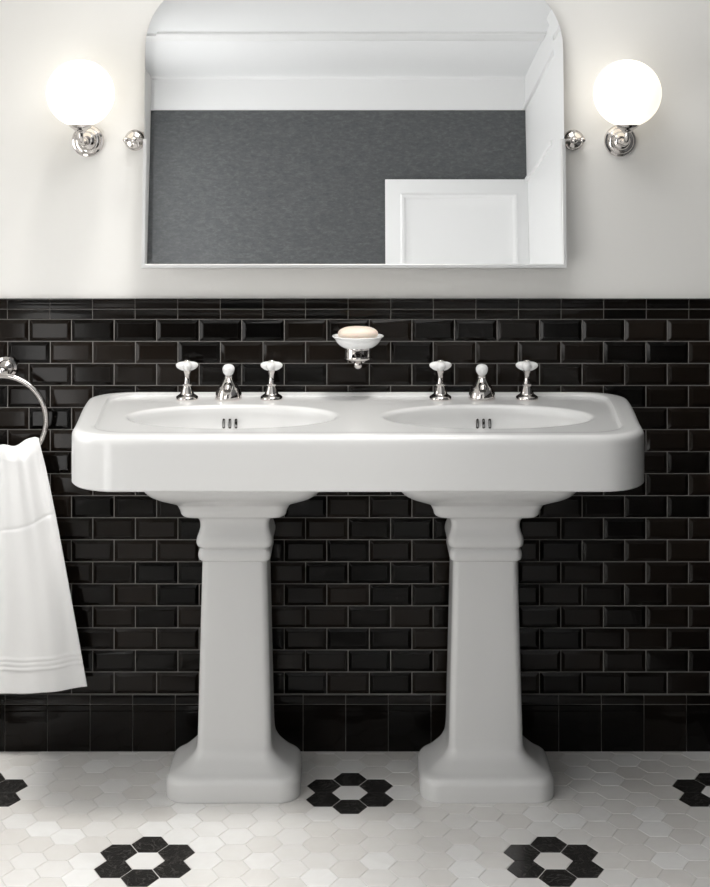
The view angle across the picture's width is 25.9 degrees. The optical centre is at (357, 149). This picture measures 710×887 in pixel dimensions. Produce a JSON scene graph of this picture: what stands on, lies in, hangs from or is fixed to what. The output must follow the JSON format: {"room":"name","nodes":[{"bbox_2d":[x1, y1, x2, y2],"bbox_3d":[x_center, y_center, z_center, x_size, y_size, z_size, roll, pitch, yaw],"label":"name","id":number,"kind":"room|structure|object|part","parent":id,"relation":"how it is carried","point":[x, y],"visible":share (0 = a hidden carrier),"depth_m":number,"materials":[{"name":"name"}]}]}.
{"room":"bathroom","nodes":[
{"label":"bathroom","id":0,"kind":"room"},
{"bbox_2d":[0,0,709,751],"bbox_3d":[-0.135,0.160,3.953,2.310,2.810,0.134,0,0,0],"label":"wall","id":1,"kind":"structure","parent":0,"point":[614,587],"depth_m":3.89,"materials":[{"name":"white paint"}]},
{"bbox_2d":[0,355,48,445],"bbox_3d":[-0.885,0.653,3.859,0.236,0.272,0.065,0,0,0],"label":"towel ring","id":2,"kind":"object","parent":1,"relation":"attached to","point":[9,366],"visible":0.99,"depth_m":3.83,"materials":[{"name":"silver metal"}]},
{"bbox_2d":[0,437,86,693],"bbox_3d":[-0.885,1.033,3.827,0.429,0.643,0.073,0,0,0],"label":"towel","id":3,"kind":"object","parent":2,"relation":"hanging from","point":[40,650],"visible":1,"depth_m":3.82,"materials":[{"name":"white fabric"}]},
{"bbox_2d":[46,60,114,156],"bbox_3d":[-0.681,-0.102,3.804,0.166,0.240,0.191,0,0,0],"label":"wall sconce","id":4,"kind":"object","parent":1,"relation":"attached to","point":[80,93],"visible":1,"depth_m":3.74,"materials":[{"name":"white glass"}]},
{"bbox_3d":[-0.681,-0.139,3.792,0.166,0.166,0.166,0,0,0],"label":"globe","id":5,"kind":"part","parent":4,"relation":"part of","materials":[{"name":"white glass"}]},
{"bbox_3d":[-0.681,-0.032,3.829,0.014,0.043,0.088,0,0,0],"label":"arm","id":6,"kind":"part","parent":4,"relation":"part of","materials":[{"name":"silver metal"}]},
{"bbox_2d":[123,0,585,267],"bbox_3d":[-0.009,-0.071,3.857,1.159,0.729,0.087,0,0,0],"label":"mirror","id":7,"kind":"object","parent":1,"relation":"attached to","point":[278,133],"visible":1,"depth_m":3.85,"materials":[{"name":"clear glass"}]},
{"bbox_3d":[-0.559,-0.025,3.864,0.018,0.018,0.041,0,0,0],"label":"post","id":8,"kind":"part","parent":7,"relation":"part of","materials":[{"name":"silver metal"}]},
{"bbox_3d":[-0.009,0.133,3.837,1.051,0.321,0.018,0,-5,0],"label":"frame","id":9,"kind":"part","parent":7,"relation":"part of","materials":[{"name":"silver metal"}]},
{"bbox_3d":[0.540,-0.025,3.864,0.018,0.018,0.041,0,0,0],"label":"post","id":10,"kind":"part","parent":7,"relation":"part of","materials":[{"name":"silver metal"}]},
{"bbox_2d":[344,348,371,368],"bbox_3d":[0.000,0.514,3.840,0.071,0.057,0.103,0,0,0],"label":"holder","id":11,"kind":"object","parent":1,"relation":"attached to","point":[357,357],"visible":0.88,"depth_m":3.80,"materials":[{"name":"silver metal"}]},
{"bbox_2d":[332,334,383,348],"bbox_3d":[0.000,0.476,3.824,0.128,0.034,0.128,0,0,0],"label":"soap dish","id":12,"kind":"object","parent":11,"relation":"on","point":[348,343],"visible":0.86,"depth_m":3.78,"materials":[{"name":"white ceramic"}]},
{"bbox_2d":[338,326,377,338],"bbox_3d":[0.000,0.454,3.824,0.099,0.036,0.072,0,0,0],"label":"soap bar","id":13,"kind":"object","parent":12,"relation":"in","point":[357,332],"visible":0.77,"depth_m":3.80,"materials":[{"name":"beige wax"}]},
{"bbox_2d":[593,59,661,156],"bbox_3d":[0.661,-0.102,3.804,0.166,0.240,0.191,0,0,0],"label":"wall sconce","id":14,"kind":"object","parent":1,"relation":"attached to","point":[627,93],"visible":1,"depth_m":3.74,"materials":[{"name":"white glass"}]},
{"bbox_3d":[0.661,-0.032,3.829,0.014,0.043,0.088,0,0,0],"label":"arm","id":15,"kind":"part","parent":14,"relation":"part of","materials":[{"name":"silver metal"}]},
{"bbox_3d":[0.661,-0.139,3.792,0.166,0.166,0.166,0,0,0],"label":"globe","id":16,"kind":"part","parent":14,"relation":"part of","materials":[{"name":"white glass"}]},
{"bbox_2d":[0,751,709,886],"bbox_3d":[-0.135,1.545,1.700,2.310,0.060,4.640,0,0,0],"label":"floor","id":17,"kind":"structure","parent":0,"point":[68,819],"depth_m":3.43,"materials":[{"name":"grey tile"}]},
{"bbox_2d":[145,492,317,802],"bbox_3d":[-0.293,1.122,3.705,0.428,0.787,0.362,0,0,0],"label":"pedestal","id":18,"kind":"object","parent":17,"relation":"on","point":[238,754],"visible":0.83,"depth_m":3.65,"materials":[{"name":"white ceramic"}]},
{"bbox_2d":[402,492,575,802],"bbox_3d":[0.303,1.122,3.705,0.428,0.787,0.362,0,0,0],"label":"pedestal","id":19,"kind":"object","parent":17,"relation":"on","point":[482,754],"visible":0.89,"depth_m":3.65,"materials":[{"name":"white ceramic"}]},
{"bbox_2d":[72,392,643,491],"bbox_3d":[0.000,0.668,3.589,1.330,0.120,0.602,0,0,0],"label":"washbasin","id":20,"kind":"object","parent":19,"relation":"on","point":[123,441],"visible":0.99,"depth_m":3.30,"materials":[{"name":"white ceramic"}]},
{"bbox_2d":[176,359,198,400],"bbox_3d":[-0.423,0.568,3.822,0.057,0.100,0.057,0,0,0],"label":"tap","id":21,"kind":"object","parent":20,"relation":"on","point":[187,393],"visible":1,"depth_m":3.81,"materials":[{"name":"silver metal"}]},
{"bbox_3d":[-0.423,0.560,3.822,0.021,0.035,0.021,0,0,0],"label":"stem","id":22,"kind":"part","parent":21,"relation":"part of","materials":[{"name":"silver metal"}]},
{"bbox_3d":[-0.423,0.534,3.822,0.044,0.023,0.044,0,0,38],"label":"cross handle","id":23,"kind":"part","parent":21,"relation":"part of","materials":[{"name":"white ceramic"}]},
{"bbox_2d":[215,364,241,401],"bbox_3d":[-0.320,0.573,3.822,0.067,0.088,0.067,0,0,-45],"label":"spout","id":24,"kind":"object","parent":20,"relation":"on","point":[228,390],"visible":1,"depth_m":3.80,"materials":[{"name":"silver metal"}]},
{"bbox_3d":[-0.320,0.544,3.822,0.030,0.030,0.030,0,0,0],"label":"knob","id":25,"kind":"part","parent":24,"relation":"part of","materials":[{"name":"white ceramic"}]},
{"bbox_2d":[260,359,282,400],"bbox_3d":[-0.214,0.568,3.822,0.057,0.100,0.057,0,0,0],"label":"tap","id":26,"kind":"object","parent":20,"relation":"on","point":[271,393],"visible":1,"depth_m":3.81,"materials":[{"name":"silver metal"}]},
{"bbox_3d":[-0.214,0.560,3.822,0.021,0.035,0.021,0,0,0],"label":"stem","id":27,"kind":"part","parent":26,"relation":"part of","materials":[{"name":"silver metal"}]},
{"bbox_3d":[-0.214,0.534,3.822,0.044,0.023,0.044,0,0,-39],"label":"cross handle","id":28,"kind":"part","parent":26,"relation":"part of","materials":[{"name":"white ceramic"}]},
{"bbox_2d":[429,359,451,400],"bbox_3d":[0.204,0.568,3.822,0.057,0.100,0.057,0,0,0],"label":"tap","id":29,"kind":"object","parent":20,"relation":"on","point":[440,393],"visible":1,"depth_m":3.81,"materials":[{"name":"silver metal"}]},
{"bbox_3d":[0.204,0.560,3.822,0.021,0.035,0.021,0,0,0],"label":"stem","id":30,"kind":"part","parent":29,"relation":"part of","materials":[{"name":"silver metal"}]},
{"bbox_3d":[0.204,0.534,3.822,0.044,0.023,0.044,0,0,42],"label":"cross handle","id":31,"kind":"part","parent":29,"relation":"part of","materials":[{"name":"white ceramic"}]},
{"bbox_2d":[468,364,495,401],"bbox_3d":[0.307,0.573,3.822,0.067,0.088,0.067,0,0,-45],"label":"spout","id":32,"kind":"object","parent":20,"relation":"on","point":[481,390],"visible":1,"depth_m":3.80,"materials":[{"name":"silver metal"}]},
{"bbox_3d":[0.307,0.544,3.822,0.030,0.030,0.030,0,0,0],"label":"knob","id":33,"kind":"part","parent":32,"relation":"part of","materials":[{"name":"white ceramic"}]},
{"bbox_2d":[515,359,537,400],"bbox_3d":[0.418,0.568,3.822,0.057,0.100,0.057,0,0,0],"label":"tap","id":34,"kind":"object","parent":20,"relation":"on","point":[526,393],"visible":1,"depth_m":3.81,"materials":[{"name":"silver metal"}]},
{"bbox_3d":[0.418,0.560,3.822,0.021,0.035,0.021,0,0,0],"label":"stem","id":35,"kind":"part","parent":34,"relation":"part of","materials":[{"name":"silver metal"}]},
{"bbox_3d":[0.418,0.534,3.822,0.044,0.023,0.044,0,0,-36],"label":"cross handle","id":36,"kind":"part","parent":34,"relation":"part of","materials":[{"name":"white ceramic"}]}
]}

